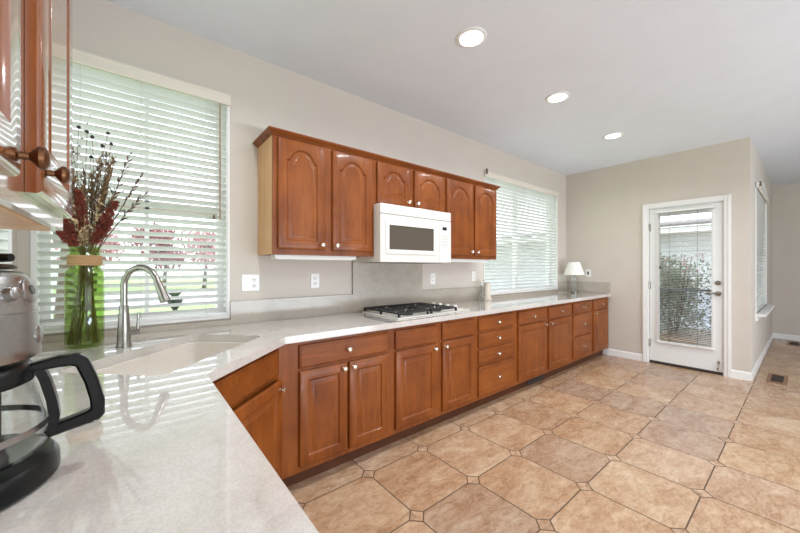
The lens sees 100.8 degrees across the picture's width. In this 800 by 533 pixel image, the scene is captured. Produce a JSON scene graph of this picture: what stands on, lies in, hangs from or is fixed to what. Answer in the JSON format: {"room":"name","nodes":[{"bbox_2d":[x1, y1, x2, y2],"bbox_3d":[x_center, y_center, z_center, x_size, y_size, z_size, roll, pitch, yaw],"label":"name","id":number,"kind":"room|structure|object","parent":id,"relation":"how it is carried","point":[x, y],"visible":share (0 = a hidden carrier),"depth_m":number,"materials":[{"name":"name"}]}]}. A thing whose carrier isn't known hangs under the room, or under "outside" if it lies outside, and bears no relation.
{"room":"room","nodes":[
{"label":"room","id":0,"kind":"room"},
{"bbox_2d":[12,229,16,270],"bbox_3d":[0.132,-0.099,-0.994,0.160,2.806,6.690,0,0,-39],"label":"wall","id":1,"kind":"structure","parent":0,"point":[14,232],"depth_m":1.62,"materials":[{"name":"beige paint"}]},
{"bbox_2d":[0,229,11,270],"bbox_3d":[-1.541,-0.412,1.081,0.167,1.512,1.104,0,0,-39],"label":"window","id":2,"kind":"structure","parent":1,"relation":"in","point":[7,245],"depth_m":1.54,"materials":[{"name":"white paint"}]},
{"bbox_2d":[0,229,8,251],"bbox_3d":[-1.491,-0.420,1.121,0.083,1.488,1.108,0,0,-39],"label":"window blind","id":3,"kind":"object","parent":2,"relation":"attached to","point":[1,230],"visible":0.11,"depth_m":1.50,"materials":[{"name":"white paint"}]},
{"bbox_2d":[0,0,71,230],"bbox_3d":[-0.665,-0.543,0.401,0.356,0.906,0.960,0,0,-39],"label":"upper cabinet","id":4,"kind":"object","parent":1,"relation":"attached to","point":[36,35],"visible":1,"depth_m":0.55,"materials":[{"name":"brown wood"}]},
{"bbox_2d":[17,0,565,400],"bbox_3d":[0.353,-0.099,3.596,6.289,2.806,0.160,0,0,-39],"label":"wall","id":5,"kind":"structure","parent":0,"point":[264,94],"depth_m":2.43,"materials":[{"name":"beige paint"}]},
{"bbox_2d":[31,81,229,333],"bbox_3d":[-1.567,-0.412,2.028,0.917,1.512,0.167,0,0,-39],"label":"window","id":6,"kind":"structure","parent":5,"relation":"in","point":[34,238],"depth_m":2.09,"materials":[{"name":"white paint"}]},
{"bbox_2d":[37,48,230,329],"bbox_3d":[-1.526,-0.420,1.978,0.921,1.488,0.083,0,0,-39],"label":"window blind","id":7,"kind":"object","parent":6,"relation":"attached to","point":[96,72],"visible":0.75,"depth_m":2.00,"materials":[{"name":"white paint"}]},
{"bbox_2d":[42,319,230,342],"bbox_3d":[-1.531,0.372,1.949,0.964,0.034,0.020,0,0,-39],"label":"backsplash","id":8,"kind":"structure","parent":5,"relation":"attached to","point":[108,333],"depth_m":1.99,"materials":[{"name":"stone"}]},
{"bbox_2d":[241,274,258,290],"bbox_3d":[-1.057,0.109,2.341,0.118,0.118,0.009,0,0,-39],"label":"switch plate","id":9,"kind":"object","parent":5,"relation":"attached to","point":[249,282],"visible":1,"depth_m":2.34,"materials":[{"name":"white plastic"}]},
{"bbox_2d":[245,278,249,287],"bbox_3d":[-1.074,0.109,2.325,0.032,0.066,0.003,0,0,-39],"label":"rocker switch","id":10,"kind":"object","parent":9,"relation":"attached to","point":[247,280],"depth_m":2.32,"materials":[{"name":"white plastic"}]},
{"bbox_2d":[252,278,256,287],"bbox_3d":[-1.037,0.109,2.355,0.033,0.072,0.004,0,0,-39],"label":"socket","id":11,"kind":"object","parent":9,"relation":"attached to","point":[254,280],"depth_m":2.35,"materials":[{"name":"white plastic"}]},
{"bbox_2d":[230,294,352,324],"bbox_3d":[-0.783,0.311,2.556,0.961,0.158,0.020,0,0,-39],"label":"backsplash","id":12,"kind":"structure","parent":5,"relation":"attached to","point":[246,311],"depth_m":2.49,"materials":[{"name":"stone"}]},
{"bbox_2d":[311,273,318,287],"bbox_3d":[-0.679,0.107,2.648,0.072,0.116,0.009,0,0,-39],"label":"outlet","id":13,"kind":"object","parent":5,"relation":"attached to","point":[314,277],"visible":1,"depth_m":2.65,"materials":[{"name":"white plastic"}]},
{"bbox_2d":[258,134,373,256],"bbox_3d":[-0.599,-0.477,2.477,0.784,0.782,0.374,0,0,-39],"label":"upper cabinet","id":14,"kind":"object","parent":5,"relation":"attached to","point":[313,199],"visible":1,"depth_m":2.30,"materials":[{"name":"brown wood"}]},
{"bbox_2d":[271,254,355,259],"bbox_3d":[-0.607,-0.070,2.398,0.620,0.030,0.090,0,0,-39],"label":"light","id":15,"kind":"object","parent":14,"relation":"attached to","point":[275,256],"visible":0.96,"depth_m":2.33,"materials":[{"name":"white paint"}]},
{"bbox_2d":[253,126,499,189],"bbox_3d":[0.031,-0.873,3.000,2.489,0.034,0.357,0,0,-39],"label":"crown molding","id":16,"kind":"structure","parent":14,"relation":"attached to","point":[269,130],"depth_m":2.48,"materials":[{"name":"brown wood"}]},
{"bbox_2d":[352,260,422,312],"bbox_3d":[-0.093,0.153,3.116,0.817,0.473,0.020,0,0,-39],"label":"backsplash","id":17,"kind":"structure","parent":5,"relation":"attached to","point":[373,284],"depth_m":3.07,"materials":[{"name":"stone"}]},
{"bbox_2d":[374,159,443,211],"bbox_3d":[0.018,-0.685,2.978,0.804,0.366,0.374,0,0,-39],"label":"upper cabinet","id":18,"kind":"object","parent":5,"relation":"attached to","point":[394,184],"visible":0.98,"depth_m":2.81,"materials":[{"name":"brown wood"}]},
{"bbox_2d":[354,203,450,263],"bbox_3d":[0.038,-0.269,2.952,0.801,0.462,0.397,0,0,-39],"label":"microwave","id":19,"kind":"object","parent":18,"relation":"attached to","point":[402,234],"visible":0.96,"depth_m":2.74,"materials":[{"name":"white plastic"}]},
{"bbox_2d":[430,273,434,283],"bbox_3d":[0.346,0.119,3.480,0.072,0.116,0.009,0,0,-39],"label":"outlet","id":20,"kind":"object","parent":5,"relation":"attached to","point":[432,275],"visible":1,"depth_m":3.47,"materials":[{"name":"white plastic"}]},
{"bbox_2d":[423,286,483,303],"bbox_3d":[0.620,0.311,3.695,1.020,0.158,0.020,0,0,-39],"label":"backsplash","id":21,"kind":"structure","parent":5,"relation":"attached to","point":[450,295],"depth_m":3.65,"materials":[{"name":"stone"}]},
{"bbox_2d":[444,177,495,259],"bbox_3d":[0.653,-0.477,3.493,0.833,0.782,0.374,0,0,-39],"label":"upper cabinet","id":22,"kind":"object","parent":5,"relation":"attached to","point":[472,207],"visible":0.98,"depth_m":3.35,"materials":[{"name":"brown wood"}]},
{"bbox_2d":[451,259,488,261],"bbox_3d":[0.701,-0.070,3.460,0.650,0.030,0.090,0,0,-39],"label":"light","id":23,"kind":"object","parent":22,"relation":"attached to","point":[452,260],"visible":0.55,"depth_m":3.42,"materials":[{"name":"white paint"}]},
{"bbox_2d":[484,176,557,294],"bbox_3d":[1.703,-0.417,4.681,1.879,1.522,0.167,0,0,-39],"label":"window","id":24,"kind":"structure","parent":5,"relation":"in","point":[556,198],"depth_m":5.21,"materials":[{"name":"white paint"}]},
{"bbox_2d":[484,168,558,292],"bbox_3d":[1.748,-0.436,4.625,1.883,1.520,0.099,0,0,-39],"label":"window blind","id":25,"kind":"object","parent":24,"relation":"attached to","point":[537,195],"visible":0.76,"depth_m":4.61,"materials":[{"name":"white paint"}]},
{"bbox_2d":[491,290,558,298],"bbox_3d":[1.754,0.372,4.615,1.900,0.034,0.020,0,0,-39],"label":"backsplash","id":26,"kind":"structure","parent":5,"relation":"attached to","point":[551,291],"depth_m":4.54,"materials":[{"name":"stone"}]},
{"bbox_2d":[557,282,566,291],"bbox_3d":[2.601,0.311,5.303,0.283,0.158,0.020,0,0,-39],"label":"backsplash","id":27,"kind":"structure","parent":5,"relation":"attached to","point":[562,286],"depth_m":5.29,"materials":[{"name":"stone"}]},
{"bbox_2d":[106,0,799,185],"bbox_3d":[3.938,-1.562,2.095,9.964,0.120,7.010,0,0,-39],"label":"ceiling","id":28,"kind":"structure","parent":0,"point":[670,76],"depth_m":2.40,"materials":[{"name":"white paint"}]},
{"bbox_2d":[456,27,486,47],"bbox_3d":[0.467,-1.497,2.162,0.196,0.010,0.196,0,0,-39],"label":"recessed light","id":29,"kind":"object","parent":28,"relation":"in","point":[471,37],"visible":1,"depth_m":2.15,"materials":[{"name":"white paint"}]},
{"bbox_2d":[545,91,569,102],"bbox_3d":[1.390,-1.497,2.921,0.196,0.010,0.196,0,0,-39],"label":"recessed light","id":30,"kind":"object","parent":28,"relation":"in","point":[556,97],"visible":1,"depth_m":2.91,"materials":[{"name":"white"}]},
{"bbox_2d":[603,132,622,138],"bbox_3d":[2.427,-1.497,3.769,0.196,0.010,0.196,0,0,-39],"label":"recessed light","id":31,"kind":"object","parent":28,"relation":"in","point":[614,135],"visible":1,"depth_m":3.75,"materials":[{"name":"white"}]},
{"bbox_2d":[287,326,799,532],"bbox_3d":[3.938,1.379,2.095,9.964,0.150,7.010,0,0,-39],"label":"floor","id":32,"kind":"structure","parent":0,"point":[603,443],"depth_m":2.22,"materials":[{"name":"tile"}]},
{"bbox_2d":[213,348,285,479],"bbox_3d":[-0.927,0.867,1.556,0.578,0.874,0.715,0,0,6],"label":"base cabinet","id":33,"kind":"object","parent":32,"relation":"on","point":[261,415],"visible":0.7,"depth_m":1.62,"materials":[{"name":"brown wood"}]},
{"bbox_2d":[250,329,390,486],"bbox_3d":[-0.550,0.867,2.329,0.793,0.874,0.658,0,0,-39],"label":"base cabinet","id":34,"kind":"object","parent":32,"relation":"on","point":[336,401],"visible":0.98,"depth_m":2.06,"materials":[{"name":"brown wood"}]},
{"bbox_2d":[385,316,474,445],"bbox_3d":[0.129,0.867,2.880,0.956,0.874,0.658,0,0,-39],"label":"base cabinet","id":35,"kind":"object","parent":32,"relation":"on","point":[433,364],"visible":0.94,"depth_m":2.59,"materials":[{"name":"brown wood"}]},
{"bbox_2d":[469,311,514,409],"bbox_3d":[0.748,0.867,3.382,0.638,0.874,0.658,0,0,-39],"label":"base cabinet","id":36,"kind":"object","parent":32,"relation":"on","point":[494,333],"visible":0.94,"depth_m":3.12,"materials":[{"name":"brown wood"}]},
{"bbox_2d":[509,302,571,392],"bbox_3d":[1.489,0.867,3.984,1.271,0.874,0.658,0,0,-39],"label":"base cabinet","id":37,"kind":"object","parent":32,"relation":"on","point":[543,335],"visible":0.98,"depth_m":3.67,"materials":[{"name":"brown wood"}]},
{"bbox_2d":[527,374,543,384],"bbox_3d":[1.534,1.252,3.743,0.360,0.080,0.010,0,0,-39],"label":"vent","id":38,"kind":"object","parent":37,"relation":"attached to","point":[540,377],"visible":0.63,"depth_m":3.74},
{"bbox_2d":[566,299,590,368],"bbox_3d":[2.221,0.867,4.578,0.616,0.874,0.658,0,0,-39],"label":"base cabinet","id":39,"kind":"object","parent":32,"relation":"on","point":[580,310],"visible":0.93,"depth_m":4.31,"materials":[{"name":"brown wood"}]},
{"bbox_2d":[586,297,607,360],"bbox_3d":[2.696,0.867,4.963,0.605,0.874,0.658,0,0,-39],"label":"base cabinet","id":40,"kind":"object","parent":32,"relation":"on","point":[599,306],"visible":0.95,"depth_m":4.69,"materials":[{"name":"brown wood"}]},
{"bbox_2d":[766,373,787,384],"bbox_3d":[4.410,1.301,3.866,0.480,0.006,0.155,0,0,-39],"label":"floor vent","id":41,"kind":"object","parent":32,"relation":"in","point":[773,378],"visible":1,"depth_m":3.85,"materials":[{"name":"brown metal"}]},
{"bbox_2d":[770,375,783,382],"bbox_3d":[4.410,1.302,3.866,0.360,0.002,0.095,0,0,-39],"label":"grille","id":42,"kind":"object","parent":41,"relation":"attached to","point":[773,378],"depth_m":3.87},
{"bbox_2d":[787,341,799,345],"bbox_3d":[6.725,1.301,5.639,0.450,0.006,0.160,0,0,-39],"label":"floor vent","id":43,"kind":"object","parent":32,"relation":"in","point":[791,343],"visible":1,"depth_m":5.66,"materials":[{"name":"brown metal"}]},
{"bbox_3d":[-0.170,0.867,0.043,0.670,0.874,2.580,0,0,-39],"label":"base cabinet","id":44,"kind":"object","parent":32,"relation":"on","visible":0},
{"bbox_2d":[0,291,610,532],"bbox_3d":[1.567,0.410,2.101,5.965,0.040,3.688,0,0,-39],"label":"countertop","id":45,"kind":"structure","parent":44,"relation":"on","point":[167,453],"depth_m":0.73,"materials":[{"name":"stone"}]},
{"bbox_2d":[0,253,60,510],"bbox_3d":[-0.782,0.182,0.550,0.304,0.414,0.304,0,0,-39],"label":"coffee maker","id":46,"kind":"object","parent":45,"relation":"on","point":[21,332],"visible":0.98,"depth_m":0.58,"materials":[{"name":"silver plastic"}]},
{"bbox_2d":[0,353,104,471],"bbox_3d":[-0.759,0.257,0.553,0.319,0.170,0.274,0,0,-6],"label":"carafe","id":47,"kind":"object","parent":46,"relation":"on","point":[14,375],"visible":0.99,"depth_m":0.64,"materials":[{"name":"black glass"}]},
{"bbox_2d":[64,246,104,348],"bbox_3d":[-1.556,0.144,1.635,0.145,0.490,0.145,0,0,-39],"label":"vase","id":48,"kind":"object","parent":45,"relation":"on","point":[72,260],"visible":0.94,"depth_m":1.59,"materials":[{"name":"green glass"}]},
{"bbox_2d":[56,227,80,345],"bbox_3d":[-1.565,0.091,1.560,0.086,0.566,0.085,0,0,-39],"label":"plume","id":49,"kind":"object","parent":48,"relation":"in","point":[64,235],"visible":0.86,"depth_m":1.56},
{"bbox_2d":[63,218,80,341],"bbox_3d":[-1.573,0.050,1.585,0.067,0.647,0.134,0,0,8],"label":"plume","id":50,"kind":"object","parent":48,"relation":"in","point":[68,226],"visible":0.51,"depth_m":1.57},
{"bbox_2d":[68,246,79,342],"bbox_3d":[-1.605,-0.096,1.587,0.100,0.939,0.035,0,0,-29],"label":"grass stalk","id":51,"kind":"object","parent":48,"relation":"in","point":[78,246],"visible":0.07,"depth_m":1.61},
{"bbox_2d":[69,218,79,343],"bbox_3d":[-1.613,-0.019,1.619,0.090,0.785,0.052,0,0,-8],"label":"grass stalk","id":52,"kind":"object","parent":48,"relation":"in","point":[74,218],"visible":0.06,"depth_m":1.61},
{"bbox_2d":[68,218,83,343],"bbox_3d":[-1.558,0.069,1.596,0.096,0.609,0.055,0,0,40],"label":"stem","id":53,"kind":"object","parent":48,"relation":"in","point":[79,235],"visible":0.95,"depth_m":1.59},
{"bbox_2d":[70,200,82,330],"bbox_3d":[-1.564,0.024,1.600,0.050,0.699,0.061,0,0,19],"label":"stem","id":54,"kind":"object","parent":48,"relation":"in","point":[73,200],"visible":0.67,"depth_m":1.60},
{"bbox_2d":[72,146,82,342],"bbox_3d":[-1.571,-0.108,1.608,0.051,0.964,0.084,0,0,-9],"label":"grass stalk","id":55,"kind":"object","parent":48,"relation":"in","point":[72,146],"visible":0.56,"depth_m":1.59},
{"bbox_2d":[72,170,87,340],"bbox_3d":[-1.576,-0.051,1.620,0.051,0.849,0.095,0,0,-30],"label":"grass stalk","id":56,"kind":"object","parent":48,"relation":"in","point":[74,180],"visible":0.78,"depth_m":1.60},
{"bbox_2d":[73,168,87,344],"bbox_3d":[-1.563,-0.064,1.629,0.037,0.876,0.091,0,0,-24],"label":"grass stalk","id":57,"kind":"object","parent":48,"relation":"in","point":[83,171],"visible":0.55,"depth_m":1.64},
{"bbox_2d":[72,188,90,336],"bbox_3d":[-1.556,-0.004,1.621,0.066,0.755,0.110,0,0,-29],"label":"plume","id":58,"kind":"object","parent":48,"relation":"in","point":[79,196],"visible":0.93,"depth_m":1.60},
{"bbox_2d":[72,135,93,341],"bbox_3d":[-1.551,-0.141,1.621,0.082,1.029,0.024,0,0,-39],"label":"stem","id":59,"kind":"object","parent":48,"relation":"in","point":[91,136],"visible":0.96,"depth_m":1.64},
{"bbox_2d":[78,214,88,298],"bbox_3d":[-1.549,0.058,1.603,0.064,0.631,0.055,0,0,-39],"label":"stem","id":60,"kind":"object","parent":48,"relation":"in","point":[84,221],"visible":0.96,"depth_m":1.61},
{"bbox_2d":[70,168,96,341],"bbox_3d":[-1.568,-0.065,1.643,0.100,0.878,0.045,0,0,-39],"label":"grass stalk","id":61,"kind":"object","parent":48,"relation":"in","point":[90,176],"visible":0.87,"depth_m":1.66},
{"bbox_2d":[67,194,103,344],"bbox_3d":[-1.549,0.001,1.637,0.134,0.745,0.044,0,0,-16],"label":"stem","id":62,"kind":"object","parent":48,"relation":"in","point":[99,202],"visible":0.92,"depth_m":1.64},
{"bbox_2d":[72,187,98,342],"bbox_3d":[-1.549,-0.018,1.603,0.044,0.784,0.132,0,0,37],"label":"grass stalk","id":63,"kind":"object","parent":48,"relation":"in","point":[73,187],"visible":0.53,"depth_m":1.62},
{"bbox_2d":[76,125,96,340],"bbox_3d":[-1.544,-0.161,1.634,0.080,1.069,0.017,0,0,-27],"label":"stem","id":64,"kind":"object","parent":48,"relation":"in","point":[77,126],"visible":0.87,"depth_m":1.62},
{"bbox_2d":[73,179,104,343],"bbox_3d":[-1.523,-0.035,1.627,0.121,0.818,0.051,0,0,-39],"label":"grass stalk","id":65,"kind":"object","parent":48,"relation":"in","point":[100,190],"visible":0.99,"depth_m":1.64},
{"bbox_2d":[83,197,95,342],"bbox_3d":[-1.544,0.012,1.642,0.054,0.724,0.050,0,0,-39],"label":"stem","id":66,"kind":"object","parent":48,"relation":"in","point":[85,199],"visible":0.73,"depth_m":1.64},
{"bbox_2d":[86,155,92,343],"bbox_3d":[-1.544,-0.096,1.641,0.024,0.939,0.067,0,0,-30],"label":"stem","id":67,"kind":"object","parent":48,"relation":"in","point":[90,156],"visible":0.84,"depth_m":1.65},
{"bbox_2d":[71,153,108,344],"bbox_3d":[-1.526,-0.104,1.633,0.139,0.956,0.045,0,0,-39],"label":"grass stalk","id":68,"kind":"object","parent":48,"relation":"in","point":[106,162],"visible":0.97,"depth_m":1.66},
{"bbox_2d":[79,174,101,340],"bbox_3d":[-1.564,-0.049,1.668,0.091,0.845,0.049,0,0,-39],"label":"grass stalk","id":69,"kind":"object","parent":48,"relation":"in","point":[79,174],"visible":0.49,"depth_m":1.66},
{"bbox_2d":[86,170,95,312],"bbox_3d":[-1.550,-0.068,1.665,0.045,0.883,0.052,0,0,-39],"label":"grass stalk","id":70,"kind":"object","parent":48,"relation":"in","point":[91,186],"visible":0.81,"depth_m":1.66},
{"bbox_2d":[85,164,99,326],"bbox_3d":[-1.536,-0.073,1.661,0.052,0.894,0.061,0,0,-16],"label":"grass stalk","id":71,"kind":"object","parent":48,"relation":"in","point":[97,167],"visible":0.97,"depth_m":1.65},
{"bbox_2d":[82,154,102,310],"bbox_3d":[-1.547,-0.100,1.659,0.095,0.947,0.046,0,0,-32],"label":"grass stalk","id":72,"kind":"object","parent":48,"relation":"in","point":[98,161],"visible":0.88,"depth_m":1.67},
{"bbox_2d":[76,142,112,343],"bbox_3d":[-1.515,-0.131,1.644,0.037,1.009,0.137,0,0,45],"label":"stem","id":73,"kind":"object","parent":48,"relation":"in","point":[110,143],"visible":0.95,"depth_m":1.64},
{"bbox_2d":[81,192,108,344],"bbox_3d":[-1.526,-0.008,1.650,0.052,0.762,0.115,0,0,27],"label":"grass stalk","id":74,"kind":"object","parent":48,"relation":"in","point":[101,192],"visible":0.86,"depth_m":1.63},
{"bbox_2d":[79,168,112,342],"bbox_3d":[-1.525,-0.078,1.663,0.048,0.904,0.146,0,0,31],"label":"grass stalk","id":75,"kind":"object","parent":48,"relation":"in","point":[107,188],"visible":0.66,"depth_m":1.69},
{"bbox_2d":[88,144,104,327],"bbox_3d":[-1.527,-0.121,1.650,0.102,0.989,0.036,0,0,14],"label":"stem","id":76,"kind":"object","parent":48,"relation":"in","point":[101,145],"visible":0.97,"depth_m":1.65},
{"bbox_2d":[85,132,109,344],"bbox_3d":[-1.521,-0.161,1.655,0.043,1.069,0.107,0,0,19],"label":"stem","id":77,"kind":"object","parent":48,"relation":"in","point":[107,133],"visible":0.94,"depth_m":1.65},
{"bbox_2d":[89,176,109,331],"bbox_3d":[-1.507,-0.046,1.661,0.088,0.840,0.055,0,0,11],"label":"grass stalk","id":78,"kind":"object","parent":48,"relation":"in","point":[104,192],"visible":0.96,"depth_m":1.66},
{"bbox_2d":[89,150,109,237],"bbox_3d":[-1.522,-0.113,1.678,0.084,0.974,0.046,0,0,-39],"label":"grass stalk","id":79,"kind":"object","parent":48,"relation":"in","point":[106,150],"visible":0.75,"depth_m":1.68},
{"bbox_2d":[89,166,110,342],"bbox_3d":[-1.533,-0.083,1.686,0.051,0.913,0.119,0,0,5],"label":"grass stalk","id":80,"kind":"object","parent":48,"relation":"in","point":[107,166],"visible":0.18,"depth_m":1.64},
{"bbox_2d":[89,218,113,334],"bbox_3d":[-1.491,0.060,1.651,0.105,0.627,0.066,0,0,-8],"label":"plume","id":81,"kind":"object","parent":48,"relation":"in","point":[110,222],"visible":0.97,"depth_m":1.65},
{"bbox_2d":[91,186,117,340],"bbox_3d":[-1.488,-0.025,1.664,0.108,0.797,0.048,0,0,-39],"label":"grass stalk","id":82,"kind":"object","parent":48,"relation":"in","point":[111,190],"visible":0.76,"depth_m":1.67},
{"bbox_2d":[93,156,115,339],"bbox_3d":[-1.514,-0.107,1.689,0.048,0.962,0.103,0,0,38],"label":"grass stalk","id":83,"kind":"object","parent":48,"relation":"in","point":[110,165],"visible":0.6,"depth_m":1.70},
{"bbox_2d":[90,200,119,342],"bbox_3d":[-1.478,0.016,1.655,0.124,0.714,0.064,0,0,-14],"label":"plume","id":84,"kind":"object","parent":48,"relation":"in","point":[114,204],"visible":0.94,"depth_m":1.64},
{"bbox_2d":[77,172,142,344],"bbox_3d":[-1.477,-0.074,1.697,0.043,0.895,0.262,0,0,41],"label":"twig","id":85,"kind":"object","parent":48,"relation":"in","point":[138,179],"visible":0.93,"depth_m":1.71,"materials":[{"name":"plant"}]},
{"bbox_2d":[73,191,147,338],"bbox_3d":[-1.484,-0.023,1.709,0.298,0.794,0.038,0,0,-39],"label":"twig","id":86,"kind":"object","parent":48,"relation":"in","point":[137,201],"visible":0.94,"depth_m":1.73,"materials":[{"name":"plant"}]},
{"bbox_2d":[92,152,132,342],"bbox_3d":[-1.477,-0.121,1.704,0.038,0.990,0.168,0,0,37],"label":"twig","id":87,"kind":"object","parent":48,"relation":"in","point":[125,162],"visible":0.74,"depth_m":1.72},
{"bbox_2d":[116,265,169,347],"bbox_3d":[-1.250,0.188,1.625,0.271,0.404,0.079,0,0,3],"label":"faucet","id":88,"kind":"object","parent":45,"relation":"on","point":[124,332],"visible":1,"depth_m":1.61,"materials":[{"name":"silver metal"}]},
{"bbox_2d":[96,341,245,375],"bbox_3d":[-1.036,0.532,1.562,0.480,0.200,0.748,0,0,6],"label":"sink","id":89,"kind":"object","parent":45,"relation":"in","point":[165,361],"visible":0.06,"depth_m":1.76,"materials":[{"name":"ceramic"}]},
{"bbox_2d":[362,302,468,318],"bbox_3d":[0.149,0.366,2.926,0.830,0.047,0.505,0,0,-39],"label":"cooktop","id":90,"kind":"object","parent":45,"relation":"in","point":[408,310],"visible":1,"depth_m":2.79,"materials":[{"name":"white metal"}]},
{"bbox_2d":[482,282,491,300],"bbox_3d":[1.023,0.282,3.889,0.108,0.215,0.108,0,0,-39],"label":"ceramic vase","id":91,"kind":"object","parent":45,"relation":"on","point":[487,292],"visible":1,"depth_m":3.85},
{"bbox_2d":[564,262,584,292],"bbox_3d":[2.668,0.154,5.111,0.305,0.470,0.323,0,0,-39],"label":"table lamp","id":92,"kind":"object","parent":45,"relation":"on","point":[573,268],"visible":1,"depth_m":5.02,"materials":[{"name":"white fabric"}]},
{"bbox_2d":[566,281,609,293],"bbox_3d":[2.915,0.307,5.157,0.019,0.166,0.642,0,0,-39],"label":"side splash","id":93,"kind":"object","parent":45,"relation":"on","point":[591,287],"visible":0.89,"depth_m":5.12,"materials":[{"name":"stone"}]},
{"bbox_2d":[566,137,751,371],"bbox_3d":[3.437,-0.099,4.660,0.160,2.806,2.075,0,0,-39],"label":"wall","id":94,"kind":"structure","parent":0,"point":[604,206],"depth_m":4.64,"materials":[{"name":"beige paint"}]},
{"bbox_2d":[603,348,642,360],"bbox_3d":[3.216,1.256,4.794,0.014,0.095,0.497,0,0,-39],"label":"baseboard","id":95,"kind":"structure","parent":94,"relation":"attached to","point":[624,354],"depth_m":4.77,"materials":[{"name":"white paint"}]},
{"bbox_2d":[643,194,730,377],"bbox_3d":[3.697,0.218,4.299,0.210,2.172,0.872,0,0,-39],"label":"door","id":96,"kind":"structure","parent":94,"relation":"in","point":[717,361],"depth_m":4.18,"materials":[{"name":"white paint"}]},
{"bbox_2d":[731,369,751,380],"bbox_3d":[3.978,1.256,3.855,0.014,0.095,0.170,0,0,-39],"label":"baseboard","id":97,"kind":"structure","parent":94,"relation":"attached to","point":[736,374],"depth_m":3.85,"materials":[{"name":"white paint"}]},
{"bbox_2d":[656,205,714,349],"bbox_3d":[3.642,0.126,4.250,0.042,1.767,0.580,0,0,-39],"label":"door blind","id":98,"kind":"object","parent":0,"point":[709,206],"visible":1,"depth_m":4.24,"materials":[{"name":"white paint"}]},
{"bbox_2d":[752,141,771,368],"bbox_3d":[5.529,-0.099,5.125,3.675,2.806,0.160,0,0,-39],"label":"wall","id":99,"kind":"structure","parent":0,"point":[762,328],"depth_m":4.62,"materials":[{"name":"beige paint"}]},
{"bbox_2d":[750,333,772,379],"bbox_3d":[5.459,1.256,4.957,3.675,0.095,0.014,0,0,-39],"label":"baseboard","id":100,"kind":"structure","parent":99,"relation":"attached to","point":[758,362],"depth_m":4.56,"materials":[{"name":"white paint"}]},
{"bbox_2d":[755,180,774,320],"bbox_3d":[5.114,-0.261,4.727,1.740,1.870,0.245,0,0,-39],"label":"window","id":101,"kind":"structure","parent":99,"relation":"in","point":[766,309],"depth_m":5.07,"materials":[{"name":"white paint"}]},
{"bbox_2d":[757,181,768,310],"bbox_3d":[5.135,-0.255,4.702,1.628,1.662,0.099,0,0,-39],"label":"window blind","id":102,"kind":"object","parent":101,"relation":"attached to","point":[762,198],"visible":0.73,"depth_m":4.76,"materials":[{"name":"white paint"}]},
{"bbox_2d":[772,183,799,335],"bbox_3d":[8.398,-0.099,4.379,0.160,2.806,4.615,0,0,-39],"label":"wall","id":103,"kind":"structure","parent":0,"point":[785,198],"depth_m":5.99,"materials":[{"name":"beige paint"}]},
{"bbox_2d":[773,333,799,340],"bbox_3d":[8.335,1.256,4.319,0.014,0.095,4.601,0,0,-39],"label":"baseboard","id":104,"kind":"structure","parent":103,"relation":"attached to","point":[775,335],"depth_m":5.98,"materials":[{"name":"white paint"}]},
{"label":"outside","id":105,"kind":"structure","parent":0,"visible":0},
{"bbox_2d":[53,291,215,309],"bbox_3d":[-12.919,1.544,15.917,120.000,0.019,7.000,0,0,-39],"label":"street","id":106,"kind":"structure","parent":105,"point":[100,305],"depth_m":15.80,"materials":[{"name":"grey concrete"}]},
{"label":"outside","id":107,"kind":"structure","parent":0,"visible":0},
{"bbox_2d":[53,275,215,317],"bbox_3d":[-26.049,1.604,32.094,120.000,0.100,77.330,0,0,-39],"label":"lawn","id":108,"kind":"structure","parent":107,"point":[113,312],"depth_m":23.25,"materials":[{"name":"green plant"}]},
{"bbox_2d":[53,232,105,284],"bbox_3d":[-28.218,-1.001,26.039,8.000,5.110,9.000,0,0,-39],"label":"house","id":109,"kind":"structure","parent":108,"relation":"on","point":[55,241],"depth_m":23.80,"materials":[{"name":"white"}]},
{"bbox_2d":[53,227,125,291],"bbox_3d":[-19.928,-0.901,21.524,3.105,4.929,4.034,0,0,17],"label":"tree","id":110,"kind":"object","parent":108,"relation":"on","point":[110,235],"visible":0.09,"depth_m":21.59,"materials":[{"name":"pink plant"}]},
{"bbox_2d":[53,115,135,318],"bbox_3d":[-8.997,-1.176,8.369,3.846,5.478,3.739,0,0,-39],"label":"tree","id":111,"kind":"object","parent":108,"relation":"on","point":[58,299],"visible":0.02,"depth_m":8.74,"materials":[{"name":"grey plant"}]},
{"bbox_2d":[127,222,185,288],"bbox_3d":[-15.306,-0.709,21.021,4.048,4.544,3.157,0,0,41],"label":"tree","id":112,"kind":"object","parent":108,"relation":"on","point":[136,229],"visible":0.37,"depth_m":20.74,"materials":[{"name":"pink plant"}]},
{"bbox_2d":[166,287,185,310],"bbox_3d":[-7.333,1.107,10.785,0.659,0.894,0.652,0,0,-39],"label":"planter","id":113,"kind":"object","parent":108,"relation":"on","point":[171,294],"visible":0.32,"depth_m":10.69,"materials":[{"name":"black plastic"}]},
{"bbox_2d":[180,227,215,287],"bbox_3d":[-13.517,-0.660,23.635,4.091,4.446,3.521,0,0,-1],"label":"tree","id":114,"kind":"object","parent":108,"relation":"on","point":[189,232],"visible":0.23,"depth_m":23.27,"materials":[{"name":"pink plant"}]},
{"bbox_2d":[485,218,710,325],"bbox_3d":[7.012,-0.046,11.870,4.150,3.200,8.405,0,0,-39],"label":"wall","id":115,"kind":"structure","parent":108,"relation":"on","point":[707,247],"depth_m":9.02,"materials":[{"name":"white"}]},
{"bbox_2d":[660,322,710,329],"bbox_3d":[3.655,1.528,9.132,5.815,0.049,8.425,0,0,-39],"label":"gravel bed","id":116,"kind":"object","parent":108,"relation":"on","point":[703,327],"depth_m":8.28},
{"bbox_2d":[660,253,710,336],"bbox_3d":[5.565,0.625,6.897,1.641,1.984,2.146,0,0,34],"label":"flowering shrub","id":117,"kind":"object","parent":116,"relation":"on","point":[666,274],"visible":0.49,"depth_m":6.52,"materials":[{"name":"green plant"}]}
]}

